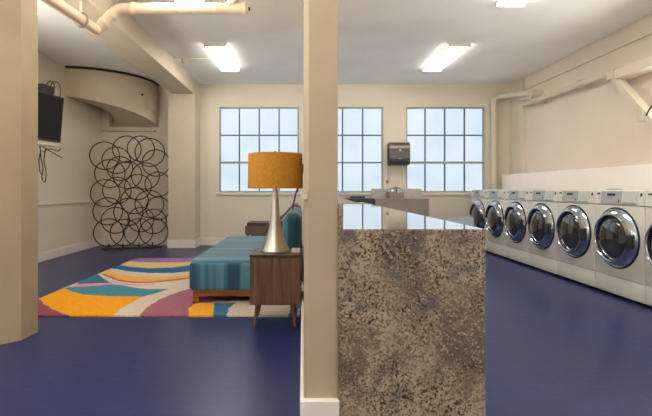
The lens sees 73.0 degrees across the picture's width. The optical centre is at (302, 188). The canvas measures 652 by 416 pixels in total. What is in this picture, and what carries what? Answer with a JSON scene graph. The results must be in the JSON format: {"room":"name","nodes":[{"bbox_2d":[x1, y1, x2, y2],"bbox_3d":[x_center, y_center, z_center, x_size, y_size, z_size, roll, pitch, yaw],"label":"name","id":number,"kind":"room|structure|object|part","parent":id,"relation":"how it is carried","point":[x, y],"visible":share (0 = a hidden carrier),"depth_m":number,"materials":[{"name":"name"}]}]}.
{"room":"laundry","nodes":[
{"label":"laundry","id":0,"kind":"room"},
{"bbox_2d":[0,1,37,344],"bbox_3d":[-2.460,-0.475,3.102,0.880,3.130,0.504,0,0,0],"label":"column","id":1,"kind":"structure","parent":0,"point":[18,25],"depth_m":3.16,"materials":[{"name":"beige paint"}]},
{"bbox_2d":[0,0,36,14],"bbox_3d":[-2.182,-1.381,3.125,0.314,0.118,0.450,0,0,0],"label":"trim","id":2,"kind":"structure","parent":1,"relation":"attached to","point":[31,5],"depth_m":3.24,"materials":[{"name":"beige paint"}]},
{"bbox_2d":[38,52,100,252],"bbox_3d":[-4.030,-0.475,2.680,0.200,3.130,11.760,0,0,0],"label":"wall","id":3,"kind":"structure","parent":0,"point":[69,178],"depth_m":7.37,"materials":[{"name":"paint"}]},
{"bbox_2d":[38,142,57,146],"bbox_3d":[-3.686,-0.458,5.804,0.547,0.304,0.603,0,0,9],"label":"wall shelf","id":4,"kind":"object","parent":3,"relation":"attached to","point":[41,144],"visible":0.15,"depth_m":5.92,"materials":[{"name":"beige wood"}]},
{"bbox_2d":[38,81,63,182],"bbox_3d":[-3.633,-0.788,5.731,0.613,1.407,0.867,0,0,15],"label":"television","id":5,"kind":"object","parent":3,"relation":"attached to","point":[50,107],"visible":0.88,"depth_m":5.90,"materials":[{"name":"plastic"}]},
{"bbox_2d":[38,83,54,94],"bbox_3d":[-3.414,-1.320,5.825,0.118,0.100,0.215,0,0,9],"label":"cable box","id":6,"kind":"object","parent":5,"relation":"on","point":[42,87],"visible":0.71,"depth_m":5.78,"materials":[{"name":"plastic"}]},
{"bbox_3d":[-3.430,-0.950,5.675,0.102,0.620,0.861,0,0,9],"label":"casing","id":7,"kind":"part","parent":5,"relation":"part of","materials":[{"name":"plastic"}]},
{"bbox_2d":[38,200,94,205],"bbox_3d":[-3.915,0.233,2.530,0.030,0.035,11.460,0,0,0],"label":"trim","id":8,"kind":"structure","parent":3,"relation":"attached to","point":[75,202],"depth_m":7.17,"materials":[{"name":"paint"}]},
{"bbox_2d":[38,238,101,262],"bbox_3d":[-3.921,1.020,2.680,0.018,0.140,11.760,0,0,0],"label":"baseboard","id":9,"kind":"structure","parent":3,"relation":"attached to","point":[47,255],"depth_m":7.31,"materials":[{"name":"beige wood"}]},
{"bbox_2d":[168,79,199,239],"bbox_3d":[-2.245,-0.475,8.345,0.490,3.130,0.430,0,0,0],"label":"column","id":10,"kind":"structure","parent":0,"point":[183,109],"depth_m":8.13,"materials":[{"name":"paint"}]},
{"bbox_2d":[101,84,509,237],"bbox_3d":[0.080,-0.475,8.660,8.420,3.130,0.200,0,0,0],"label":"wall","id":11,"kind":"structure","parent":0,"point":[221,216],"depth_m":8.56,"materials":[{"name":"paint"}]},
{"bbox_2d":[102,129,155,131],"bbox_3d":[-3.360,-1.130,8.510,1.020,0.040,0.100,0,0,0],"label":"trim","id":12,"kind":"structure","parent":11,"relation":"attached to","point":[103,130],"depth_m":8.46,"materials":[{"name":"paint"}]},
{"bbox_2d":[102,237,302,247],"bbox_3d":[0.090,1.012,8.336,8.000,0.155,0.448,0,0,0],"label":"baseboard","id":13,"kind":"structure","parent":11,"relation":"attached to","point":[105,241],"depth_m":8.54,"materials":[{"name":"beige wood"}]},
{"bbox_2d":[216,107,300,194],"bbox_3d":[-0.856,-0.741,8.585,1.656,1.717,0.110,0,0,0],"label":"window","id":14,"kind":"structure","parent":11,"relation":"in","point":[243,131],"depth_m":8.63,"materials":[{"name":"grey"}]},
{"bbox_3d":[-0.856,-0.515,8.606,1.496,0.044,0.032,0,0,0],"label":"sash rail","id":15,"kind":"part","parent":14,"relation":"part of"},
{"bbox_3d":[-0.856,0.093,8.570,1.656,0.050,0.080,0,0,0],"label":"sill","id":16,"kind":"part","parent":14,"relation":"part of","materials":[{"name":"beige paint"}]},
{"bbox_2d":[338,107,382,194],"bbox_3d":[0.971,-0.741,8.585,1.283,1.717,0.110,0,0,0],"label":"window","id":17,"kind":"structure","parent":11,"relation":"in","point":[360,129],"depth_m":8.63,"materials":[{"name":"grey"}]},
{"bbox_3d":[0.971,0.093,8.570,1.283,0.050,0.080,0,0,0],"label":"sill","id":18,"kind":"part","parent":17,"relation":"part of","materials":[{"name":"beige paint"}]},
{"bbox_2d":[385,145,388,183],"bbox_3d":[1.636,-0.477,8.540,0.074,0.759,0.040,0,0,0],"label":"conduit","id":19,"kind":"object","parent":11,"relation":"attached to","point":[386,179],"visible":1,"depth_m":8.53,"materials":[{"name":"metal"}]},
{"bbox_2d":[371,189,421,198],"bbox_3d":[1.809,0.118,8.518,0.973,0.252,0.025,0,0,0],"label":"backsplash","id":20,"kind":"structure","parent":11,"relation":"attached to","point":[375,193],"depth_m":8.50,"materials":[{"name":"beige stone"}]},
{"bbox_2d":[388,142,409,165],"bbox_3d":[1.843,-0.673,8.448,0.387,0.432,0.224,0,0,0],"label":"dispenser","id":21,"kind":"object","parent":11,"relation":"attached to","point":[398,152],"visible":1,"depth_m":8.35,"materials":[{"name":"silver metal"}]},
{"bbox_2d":[390,160,409,162],"bbox_3d":[1.843,-0.515,8.434,0.377,0.055,0.192,0,0,0],"label":"tray","id":22,"kind":"object","parent":21,"relation":"on","point":[391,161],"depth_m":8.34,"materials":[{"name":"black metal"}]},
{"bbox_2d":[406,107,484,194],"bbox_3d":[2.772,-0.741,8.585,1.637,1.717,0.110,0,0,0],"label":"window","id":23,"kind":"structure","parent":11,"relation":"in","point":[447,144],"depth_m":8.63,"materials":[{"name":"grey"}]},
{"bbox_3d":[2.772,-0.515,8.606,1.477,0.044,0.032,0,0,0],"label":"sash rail","id":24,"kind":"part","parent":23,"relation":"part of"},
{"bbox_3d":[2.772,0.093,8.570,1.637,0.050,0.080,0,0,0],"label":"sill","id":25,"kind":"part","parent":23,"relation":"part of","materials":[{"name":"beige paint"}]},
{"bbox_2d":[303,0,337,397],"bbox_3d":[0.076,-0.475,3.725,0.140,3.130,3.750,0,0,0],"label":"column","id":26,"kind":"structure","parent":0,"point":[320,21],"depth_m":1.85,"materials":[{"name":"beige paint"}]},
{"bbox_2d":[292,164,303,208],"bbox_3d":[-0.051,-0.025,4.400,0.125,0.452,0.018,0,0,0],"label":"cord","id":27,"kind":"object","parent":26,"relation":"attached to","point":[302,164],"visible":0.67,"depth_m":4.39,"materials":[{"name":"brown plastic"}]},
{"bbox_2d":[301,190,308,198],"bbox_3d":[0.008,0.025,3.721,0.032,0.036,3.758,0,0,0],"label":"trim","id":28,"kind":"structure","parent":26,"relation":"attached to","point":[304,194],"depth_m":1.85,"materials":[{"name":"paint"}]},
{"bbox_2d":[300,258,338,415],"bbox_3d":[0.069,0.983,3.708,0.163,0.214,3.784,0,0,0],"label":"baseboard","id":29,"kind":"structure","parent":26,"relation":"attached to","point":[308,406],"depth_m":1.82,"materials":[{"name":"white paint"}]},
{"bbox_2d":[338,203,342,228],"bbox_3d":[0.157,0.117,3.719,0.020,0.102,3.763,0,0,0],"label":"backsplash","id":30,"kind":"structure","parent":26,"relation":"attached to","point":[340,207],"depth_m":1.84,"materials":[{"name":"stone"}]},
{"bbox_2d":[0,245,651,415],"bbox_3d":[0.080,1.140,2.680,8.420,0.100,12.160,0,0,0],"label":"floor","id":31,"kind":"structure","parent":0,"point":[555,345],"depth_m":2.85,"materials":[{"name":"blue paint"}]},
{"bbox_2d":[89,135,167,250],"bbox_3d":[-3.140,0.053,8.048,1.402,2.074,0.277,0,0,-18],"label":"screen","id":32,"kind":"object","parent":31,"relation":"on","point":[112,147],"visible":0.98,"depth_m":8.04,"materials":[{"name":"brown metal"}]},
{"bbox_2d":[38,258,299,316],"bbox_3d":[-1.315,1.083,5.305,2.570,0.013,3.110,0,0,0],"label":"rug","id":33,"kind":"object","parent":31,"relation":"on","point":[137,287],"visible":0.54,"depth_m":4.33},
{"bbox_2d":[189,207,301,302],"bbox_3d":[-0.544,0.662,5.205,1.061,0.825,2.150,0,0,0],"label":"sofa","id":34,"kind":"object","parent":33,"relation":"on","point":[223,269],"visible":0.72,"depth_m":4.17,"materials":[{"name":"teal fabric"}]},
{"bbox_3d":[-1.012,1.017,4.188,0.055,0.116,0.055,0,0,0],"label":"leg","id":35,"kind":"part","parent":34,"relation":"part of","materials":[{"name":"brown wood"}]},
{"bbox_3d":[-0.534,0.987,5.205,0.981,0.056,2.070,0,0,0],"label":"wooden frame","id":36,"kind":"part","parent":34,"relation":"part of","materials":[{"name":"brown wood"}]},
{"bbox_2d":[191,236,266,262],"bbox_3d":[-0.631,0.698,5.206,0.863,0.065,2.128,0,0,0],"label":"seat cushion","id":37,"kind":"object","parent":34,"relation":"on","point":[233,249],"depth_m":4.76,"materials":[{"name":"teal fabric"}]},
{"bbox_3d":[-0.544,0.824,5.205,1.061,0.268,2.150,0,0,0],"label":"seat","id":38,"kind":"part","parent":34,"relation":"part of","materials":[{"name":"teal fabric"}]},
{"bbox_2d":[283,210,301,248],"bbox_3d":[-0.118,0.470,4.965,0.206,0.440,0.830,0,0,0],"label":"cushion","id":39,"kind":"object","parent":34,"relation":"on","point":[292,221],"depth_m":4.56,"materials":[{"name":"teal fabric"}]},
{"bbox_2d":[287,207,301,214],"bbox_3d":[-0.118,0.470,5.810,0.206,0.440,0.820,0,0,0],"label":"cushion","id":40,"kind":"object","parent":34,"relation":"on","point":[295,208],"depth_m":5.60,"materials":[{"name":"teal fabric"}]},
{"bbox_2d":[245,203,300,235],"bbox_3d":[-0.471,0.669,7.305,0.879,0.842,0.870,0,0,0],"label":"armchair","id":41,"kind":"object","parent":31,"relation":"on","point":[253,228],"visible":0.44,"depth_m":6.90,"materials":[{"name":"brown wood"}]},
{"bbox_3d":[-0.555,0.651,6.980,0.710,0.141,0.160,0,0,0],"label":"armrest","id":42,"kind":"part","parent":41,"relation":"part of","materials":[{"name":"wood"}]},
{"bbox_2d":[249,249,300,326],"bbox_3d":[-0.217,0.803,3.620,0.406,0.576,0.360,0,0,0],"label":"side table","id":43,"kind":"object","parent":31,"relation":"on","point":[275,278],"visible":0.98,"depth_m":3.44,"materials":[{"name":"brown wood"}]},
{"bbox_3d":[-0.365,0.998,3.482,0.039,0.185,0.058,0,0,31],"label":"leg","id":44,"kind":"part","parent":43,"relation":"part of","materials":[{"name":"brown wood"}]},
{"bbox_2d":[248,151,302,252],"bbox_3d":[-0.229,0.100,3.630,0.452,0.829,0.452,0,0,0],"label":"table lamp","id":45,"kind":"object","parent":43,"relation":"on","point":[274,170],"visible":1,"depth_m":3.47,"materials":[{"name":"orange fabric"}]},
{"bbox_3d":[-0.229,-0.146,3.630,0.452,0.285,0.452,0,0,0],"label":"lamp shade","id":46,"kind":"part","parent":45,"relation":"part of","materials":[{"name":"orange fabric"}]},
{"bbox_3d":[-0.216,0.723,3.443,0.383,0.355,0.005,0,0,0],"label":"drawer","id":47,"kind":"part","parent":43,"relation":"part of","materials":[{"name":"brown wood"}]},
{"bbox_3d":[-0.079,0.998,3.482,0.039,0.185,0.058,0,0,-31],"label":"leg","id":48,"kind":"part","parent":43,"relation":"part of","materials":[{"name":"brown wood"}]},
{"bbox_2d":[291,248,299,252],"bbox_3d":[-0.060,0.508,3.650,0.070,0.014,0.200,0,0,0],"label":"booklet","id":49,"kind":"object","parent":43,"relation":"on","point":[294,250],"visible":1,"depth_m":3.58,"materials":[{"name":"paper"}]},
{"bbox_2d":[371,186,429,216],"bbox_3d":[1.789,0.516,8.209,1.013,1.148,0.642,0,0,0],"label":"utility sink","id":50,"kind":"object","parent":31,"relation":"on","point":[407,200],"visible":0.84,"depth_m":7.90,"materials":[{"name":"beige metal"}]},
{"bbox_2d":[387,186,403,197],"bbox_3d":[1.754,0.058,8.296,0.300,0.232,0.427,0,0,0],"label":"faucet","id":51,"kind":"object","parent":50,"relation":"on","point":[393,192],"depth_m":8.22,"materials":[{"name":"silver metal"}]},
{"bbox_2d":[374,199,429,216],"bbox_3d":[1.778,0.382,8.194,0.990,0.416,0.612,0,0,0],"label":"basin","id":52,"kind":"object","parent":50,"relation":"in","point":[416,206],"depth_m":7.90,"materials":[{"name":"silver metal"}]},
{"bbox_2d":[338,202,485,415],"bbox_3d":[0.455,0.578,3.718,0.614,1.024,3.764,0,0,0],"label":"countertop","id":53,"kind":"structure","parent":31,"relation":"on","point":[411,286],"depth_m":1.84,"materials":[{"name":"brown stone"}]},
{"bbox_2d":[345,196,373,204],"bbox_3d":[1.014,0.612,8.100,0.500,0.956,0.500,0,0,0],"label":"basin","id":54,"kind":"object","parent":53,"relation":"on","point":[352,198],"visible":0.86,"depth_m":7.85,"materials":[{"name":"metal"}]},
{"bbox_2d":[338,202,485,229],"bbox_3d":[0.455,0.169,3.718,0.614,0.002,3.764,0,0,0],"label":"countertop","id":55,"kind":"structure","parent":53,"relation":"on","point":[356,215],"depth_m":2.35,"materials":[{"name":"stone"}]},
{"bbox_2d":[444,216,473,226],"bbox_3d":[1.371,0.690,4.038,0.383,0.800,1.658,0,0,20],"label":"ironing board","id":56,"kind":"object","parent":31,"relation":"on","point":[466,220],"visible":0.2,"depth_m":4.05,"materials":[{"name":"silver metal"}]},
{"bbox_2d":[469,190,489,252],"bbox_3d":[3.416,0.550,7.872,0.718,1.080,0.687,0,0,0],"label":"washing machine","id":57,"kind":"object","parent":31,"relation":"on","point":[478,207],"visible":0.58,"depth_m":7.72,"materials":[{"name":"metal"}]},
{"bbox_3d":[3.086,0.490,7.885,0.058,0.452,0.452,0,0,0],"label":"door glass","id":58,"kind":"part","parent":57,"relation":"part of","materials":[{"name":"grey"}]},
{"bbox_3d":[3.108,0.490,7.885,0.074,0.592,0.592,0,0,0],"label":"door","id":59,"kind":"part","parent":57,"relation":"part of","materials":[{"name":"silver metal"}]},
{"bbox_3d":[3.147,0.084,7.968,0.021,0.123,0.290,0,0,0],"label":"display panel","id":60,"kind":"part","parent":57,"relation":"part of","materials":[{"name":"grey plastic"}]},
{"bbox_3d":[3.086,0.500,7.630,0.058,0.140,0.066,0,0,0],"label":"door handle","id":61,"kind":"part","parent":57,"relation":"part of","materials":[{"name":"plastic"}]},
{"bbox_3d":[3.146,0.085,7.707,0.023,0.121,0.190,0,0,0],"label":"detergent drawer","id":62,"kind":"part","parent":57,"relation":"part of","materials":[{"name":"grey plastic"}]},
{"bbox_2d":[485,190,508,258],"bbox_3d":[3.416,0.550,7.178,0.718,1.080,0.687,0,0,0],"label":"washing machine","id":63,"kind":"object","parent":31,"relation":"on","point":[496,201],"visible":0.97,"depth_m":7.08,"materials":[{"name":"metal"}]},
{"bbox_3d":[3.086,0.490,7.189,0.058,0.452,0.452,0,0,0],"label":"door glass","id":64,"kind":"part","parent":63,"relation":"part of","materials":[{"name":"grey"}]},
{"bbox_3d":[3.147,0.084,7.272,0.021,0.123,0.290,0,0,0],"label":"display panel","id":65,"kind":"part","parent":63,"relation":"part of","materials":[{"name":"grey plastic"}]},
{"bbox_3d":[3.108,0.490,7.189,0.074,0.592,0.592,0,0,0],"label":"door","id":66,"kind":"part","parent":63,"relation":"part of","materials":[{"name":"silver metal"}]},
{"bbox_3d":[3.455,0.974,7.178,0.620,0.172,0.687,0,0,0],"label":"panel","id":67,"kind":"part","parent":63,"relation":"part of","materials":[{"name":"metal"}]},
{"bbox_3d":[3.086,0.500,6.934,0.058,0.140,0.066,0,0,0],"label":"door handle","id":68,"kind":"part","parent":63,"relation":"part of","materials":[{"name":"metal"}]},
{"bbox_3d":[3.146,0.085,7.013,0.023,0.121,0.190,0,0,0],"label":"detergent drawer","id":69,"kind":"part","parent":63,"relation":"part of","materials":[{"name":"white plastic"}]},
{"bbox_2d":[504,190,534,266],"bbox_3d":[3.416,0.550,6.482,0.718,1.080,0.687,0,0,0],"label":"washing machine","id":70,"kind":"object","parent":31,"relation":"on","point":[516,213],"visible":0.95,"depth_m":6.39,"materials":[{"name":"metal"}]},
{"bbox_3d":[3.086,0.490,6.495,0.058,0.452,0.452,0,0,0],"label":"door glass","id":71,"kind":"part","parent":70,"relation":"part of","materials":[{"name":"grey"}]},
{"bbox_3d":[3.147,0.084,6.577,0.021,0.123,0.290,0,0,0],"label":"display panel","id":72,"kind":"part","parent":70,"relation":"part of","materials":[{"name":"grey plastic"}]},
{"bbox_3d":[3.108,0.490,6.495,0.074,0.592,0.592,0,0,0],"label":"door","id":73,"kind":"part","parent":70,"relation":"part of","materials":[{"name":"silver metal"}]},
{"bbox_3d":[3.455,0.974,6.482,0.620,0.172,0.687,0,0,0],"label":"panel","id":74,"kind":"part","parent":70,"relation":"part of","materials":[{"name":"metal"}]},
{"bbox_3d":[3.086,0.500,6.239,0.058,0.140,0.066,0,0,0],"label":"door handle","id":75,"kind":"part","parent":70,"relation":"part of","materials":[{"name":"metal"}]},
{"bbox_3d":[3.146,0.085,6.317,0.023,0.121,0.190,0,0,0],"label":"detergent drawer","id":76,"kind":"part","parent":70,"relation":"part of","materials":[{"name":"white plastic"}]},
{"bbox_2d":[527,190,561,276],"bbox_3d":[3.416,0.550,5.787,0.718,1.080,0.687,0,0,0],"label":"washing machine","id":77,"kind":"object","parent":31,"relation":"on","point":[542,217],"visible":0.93,"depth_m":5.69,"materials":[{"name":"metal"}]},
{"bbox_3d":[3.086,0.490,5.800,0.058,0.452,0.452,0,0,0],"label":"door glass","id":78,"kind":"part","parent":77,"relation":"part of","materials":[{"name":"grey"}]},
{"bbox_3d":[3.147,0.084,5.883,0.021,0.123,0.290,0,0,0],"label":"display panel","id":79,"kind":"part","parent":77,"relation":"part of","materials":[{"name":"grey plastic"}]},
{"bbox_3d":[3.108,0.490,5.800,0.074,0.592,0.592,0,0,0],"label":"door","id":80,"kind":"part","parent":77,"relation":"part of","materials":[{"name":"silver metal"}]},
{"bbox_3d":[3.455,0.974,5.787,0.620,0.172,0.687,0,0,0],"label":"panel","id":81,"kind":"part","parent":77,"relation":"part of","materials":[{"name":"metal"}]},
{"bbox_3d":[3.086,0.500,5.545,0.058,0.140,0.066,0,0,0],"label":"door handle","id":82,"kind":"part","parent":77,"relation":"part of","materials":[{"name":"metal"}]},
{"bbox_3d":[3.146,0.085,5.622,0.023,0.121,0.190,0,0,0],"label":"detergent drawer","id":83,"kind":"part","parent":77,"relation":"part of","materials":[{"name":"white plastic"}]},
{"bbox_2d":[556,190,599,289],"bbox_3d":[3.416,0.550,5.093,0.718,1.080,0.687,0,0,0],"label":"washing machine","id":84,"kind":"object","parent":31,"relation":"on","point":[575,224],"visible":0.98,"depth_m":5.00,"materials":[{"name":"metal"}]},
{"bbox_3d":[3.086,0.490,5.104,0.058,0.452,0.452,0,0,0],"label":"door glass","id":85,"kind":"part","parent":84,"relation":"part of","materials":[{"name":"grey"}]},
{"bbox_3d":[3.147,0.084,5.188,0.021,0.123,0.290,0,0,0],"label":"display panel","id":86,"kind":"part","parent":84,"relation":"part of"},
{"bbox_3d":[3.108,0.490,5.104,0.074,0.592,0.592,0,0,0],"label":"door","id":87,"kind":"part","parent":84,"relation":"part of","materials":[{"name":"silver metal"}]},
{"bbox_3d":[3.455,0.974,5.093,0.620,0.172,0.687,0,0,0],"label":"panel","id":88,"kind":"part","parent":84,"relation":"part of","materials":[{"name":"metal"}]},
{"bbox_3d":[3.086,0.500,4.849,0.058,0.140,0.066,0,0,0],"label":"door handle","id":89,"kind":"part","parent":84,"relation":"part of","materials":[{"name":"metal"}]},
{"bbox_3d":[3.146,0.085,4.928,0.023,0.121,0.190,0,0,0],"label":"detergent drawer","id":90,"kind":"part","parent":84,"relation":"part of","materials":[{"name":"white plastic"}]},
{"bbox_2d":[593,190,650,306],"bbox_3d":[3.416,0.550,4.397,0.718,1.080,0.687,0,0,0],"label":"washing machine","id":91,"kind":"object","parent":31,"relation":"on","point":[619,234],"visible":0.99,"depth_m":4.30,"materials":[{"name":"metal"}]},
{"bbox_3d":[3.147,0.084,4.492,0.021,0.123,0.290,0,0,0],"label":"display panel","id":92,"kind":"part","parent":91,"relation":"part of","materials":[{"name":"grey plastic"}]},
{"bbox_3d":[3.086,0.490,4.410,0.058,0.452,0.452,0,0,0],"label":"door glass","id":93,"kind":"part","parent":91,"relation":"part of","materials":[{"name":"grey"}]},
{"bbox_2d":[606,188,622,189],"bbox_3d":[3.270,0.000,4.620,0.160,0.018,0.160,0,0,0],"label":"lid","id":94,"kind":"object","parent":91,"relation":"on","point":[607,188],"visible":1,"depth_m":4.57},
{"bbox_3d":[3.108,0.490,4.410,0.074,0.592,0.592,0,0,0],"label":"door","id":95,"kind":"part","parent":91,"relation":"part of","materials":[{"name":"silver metal"}]},
{"bbox_3d":[3.455,0.974,4.397,0.620,0.172,0.687,0,0,0],"label":"panel","id":96,"kind":"part","parent":91,"relation":"part of","materials":[{"name":"metal"}]},
{"bbox_3d":[3.086,0.500,4.154,0.058,0.140,0.066,0,0,0],"label":"door handle","id":97,"kind":"part","parent":91,"relation":"part of","materials":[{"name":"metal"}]},
{"bbox_3d":[3.146,0.085,4.232,0.023,0.121,0.190,0,0,0],"label":"detergent drawer","id":98,"kind":"part","parent":91,"relation":"part of","materials":[{"name":"white plastic"}]},
{"bbox_2d":[644,190,651,307],"bbox_3d":[3.416,0.550,3.703,0.718,1.080,0.687,0,0,0],"label":"washing machine","id":99,"kind":"object","parent":31,"relation":"on","point":[648,200],"visible":1,"depth_m":3.99,"materials":[{"name":"metal"}]},
{"bbox_3d":[3.108,0.490,3.715,0.074,0.592,0.592,0,0,0],"label":"door","id":100,"kind":"part","parent":99,"relation":"part of","materials":[{"name":"silver metal"}]},
{"bbox_3d":[3.455,0.974,3.703,0.620,0.172,0.687,0,0,0],"label":"panel","id":101,"kind":"part","parent":99,"relation":"part of","materials":[{"name":"metal"}]},
{"bbox_2d":[37,0,651,83],"bbox_3d":[0.080,-2.090,2.680,8.420,0.100,12.160,0,0,0],"label":"ceiling","id":102,"kind":"structure","parent":0,"point":[380,41],"depth_m":5.89,"materials":[{"name":"paint"}]},
{"bbox_2d":[65,66,158,126],"bbox_3d":[-3.359,-1.625,7.913,1.147,0.830,1.295,0,0,0],"label":"curved soffit","id":103,"kind":"structure","parent":102,"relation":"attached to","point":[130,100],"depth_m":7.69,"materials":[{"name":"paint"}]},
{"bbox_3d":[-3.238,-2.020,7.805,0.388,0.041,1.720,0,0,41],"label":"shadow gap trim","id":104,"kind":"part","parent":103,"relation":"part of","materials":[{"name":"black metal"}]},
{"bbox_3d":[-2.822,-1.710,8.262,0.038,0.500,0.365,0,0,10],"label":"access panel","id":105,"kind":"part","parent":103,"relation":"part of","materials":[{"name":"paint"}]},
{"bbox_2d":[63,0,193,93],"bbox_3d":[-2.215,-1.900,2.465,0.410,0.280,11.330,0,0,0],"label":"ceiling beam","id":106,"kind":"structure","parent":102,"relation":"attached to","point":[126,36],"depth_m":5.67,"materials":[{"name":"paint"}]},
{"bbox_2d":[73,0,88,27],"bbox_3d":[-2.077,-1.632,4.114,0.154,0.256,0.022,0,0,0],"label":"hanger","id":107,"kind":"object","parent":106,"relation":"hanging from","point":[85,14],"visible":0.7,"depth_m":4.11,"materials":[{"name":"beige metal"}]},
{"bbox_2d":[40,0,249,34],"bbox_3d":[-1.387,-1.768,3.331,1.715,0.486,2.269,0,0,0],"label":"ceiling pipe","id":108,"kind":"object","parent":102,"relation":"hanging from","point":[112,14],"visible":1,"depth_m":4.35,"materials":[{"name":"metal"}]},
{"bbox_2d":[175,0,204,1],"bbox_3d":[-1.205,-2.014,4.030,0.319,0.052,1.320,0,0,0],"label":"ceiling light","id":109,"kind":"object","parent":102,"relation":"attached to","point":[175,0],"visible":1,"depth_m":4.67,"materials":[{"name":"white plastic"}]},
{"bbox_2d":[174,58,210,61],"bbox_3d":[-1.695,-1.984,6.750,0.550,0.067,0.058,0,0,0],"label":"sprinkler","id":110,"kind":"object","parent":102,"relation":"attached to","point":[182,59],"visible":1,"depth_m":6.74,"materials":[{"name":"paint"}]},
{"bbox_2d":[203,43,239,71],"bbox_3d":[-1.232,-2.014,6.800,0.319,0.052,1.320,0,0,0],"label":"ceiling light","id":111,"kind":"object","parent":102,"relation":"attached to","point":[222,55],"visible":1,"depth_m":6.63,"materials":[{"name":"white plastic"}]},
{"bbox_2d":[423,43,470,71],"bbox_3d":[2.185,-2.014,6.800,0.319,0.052,1.320,0,0,0],"label":"ceiling light","id":112,"kind":"object","parent":102,"relation":"attached to","point":[450,51],"visible":1,"depth_m":6.62,"materials":[{"name":"white plastic"}]},
{"bbox_2d":[495,0,528,6],"bbox_3d":[2.265,-2.014,4.160,0.319,0.052,1.320,0,0,0],"label":"ceiling light","id":113,"kind":"object","parent":102,"relation":"attached to","point":[500,3],"visible":1,"depth_m":4.73,"materials":[{"name":"white plastic"}]},
{"bbox_2d":[502,164,651,189],"bbox_3d":[3.945,0.410,2.610,0.290,1.360,11.620,0,0,0],"label":"wall","id":114,"kind":"structure","parent":0,"point":[637,177],"depth_m":5.92,"materials":[{"name":"beige paint"}]},
{"bbox_2d":[527,34,651,172],"bbox_3d":[4.190,-0.475,2.680,0.200,3.130,11.760,0,0,0],"label":"wall","id":115,"kind":"structure","parent":0,"point":[595,126],"depth_m":6.24,"materials":[{"name":"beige paint"}]},
{"bbox_2d":[491,90,543,189],"bbox_3d":[3.856,-0.362,7.981,0.206,2.904,1.099,0,0,-16],"label":"pipe","id":116,"kind":"object","parent":115,"relation":"attached to","point":[528,92],"visible":0.87,"depth_m":8.40,"materials":[{"name":"metal"}]},
{"bbox_2d":[510,77,526,173],"bbox_3d":[4.055,-0.475,8.305,0.070,3.130,0.510,0,0,0],"label":"column","id":117,"kind":"structure","parent":115,"relation":"attached to","point":[518,113],"depth_m":8.21,"materials":[{"name":"paint"}]},
{"bbox_2d":[517,70,609,105],"bbox_3d":[4.005,-1.554,6.880,0.170,0.221,2.410,0,0,0],"label":"conduit","id":118,"kind":"object","parent":115,"relation":"attached to","point":[581,83],"visible":0.97,"depth_m":6.67,"materials":[{"name":"metal"}]},
{"bbox_2d":[525,14,651,89],"bbox_3d":[4.075,-1.927,2.425,0.030,0.225,11.250,0,0,0],"label":"trim","id":119,"kind":"structure","parent":115,"relation":"attached to","point":[642,28],"depth_m":6.11,"materials":[{"name":"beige paint"}]},
{"bbox_2d":[606,56,651,128],"bbox_3d":[3.974,-1.002,3.560,0.229,0.996,4.120,0,0,0],"label":"pipe","id":120,"kind":"object","parent":115,"relation":"attached to","point":[618,77],"visible":0.96,"depth_m":5.19,"materials":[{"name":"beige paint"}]}
]}

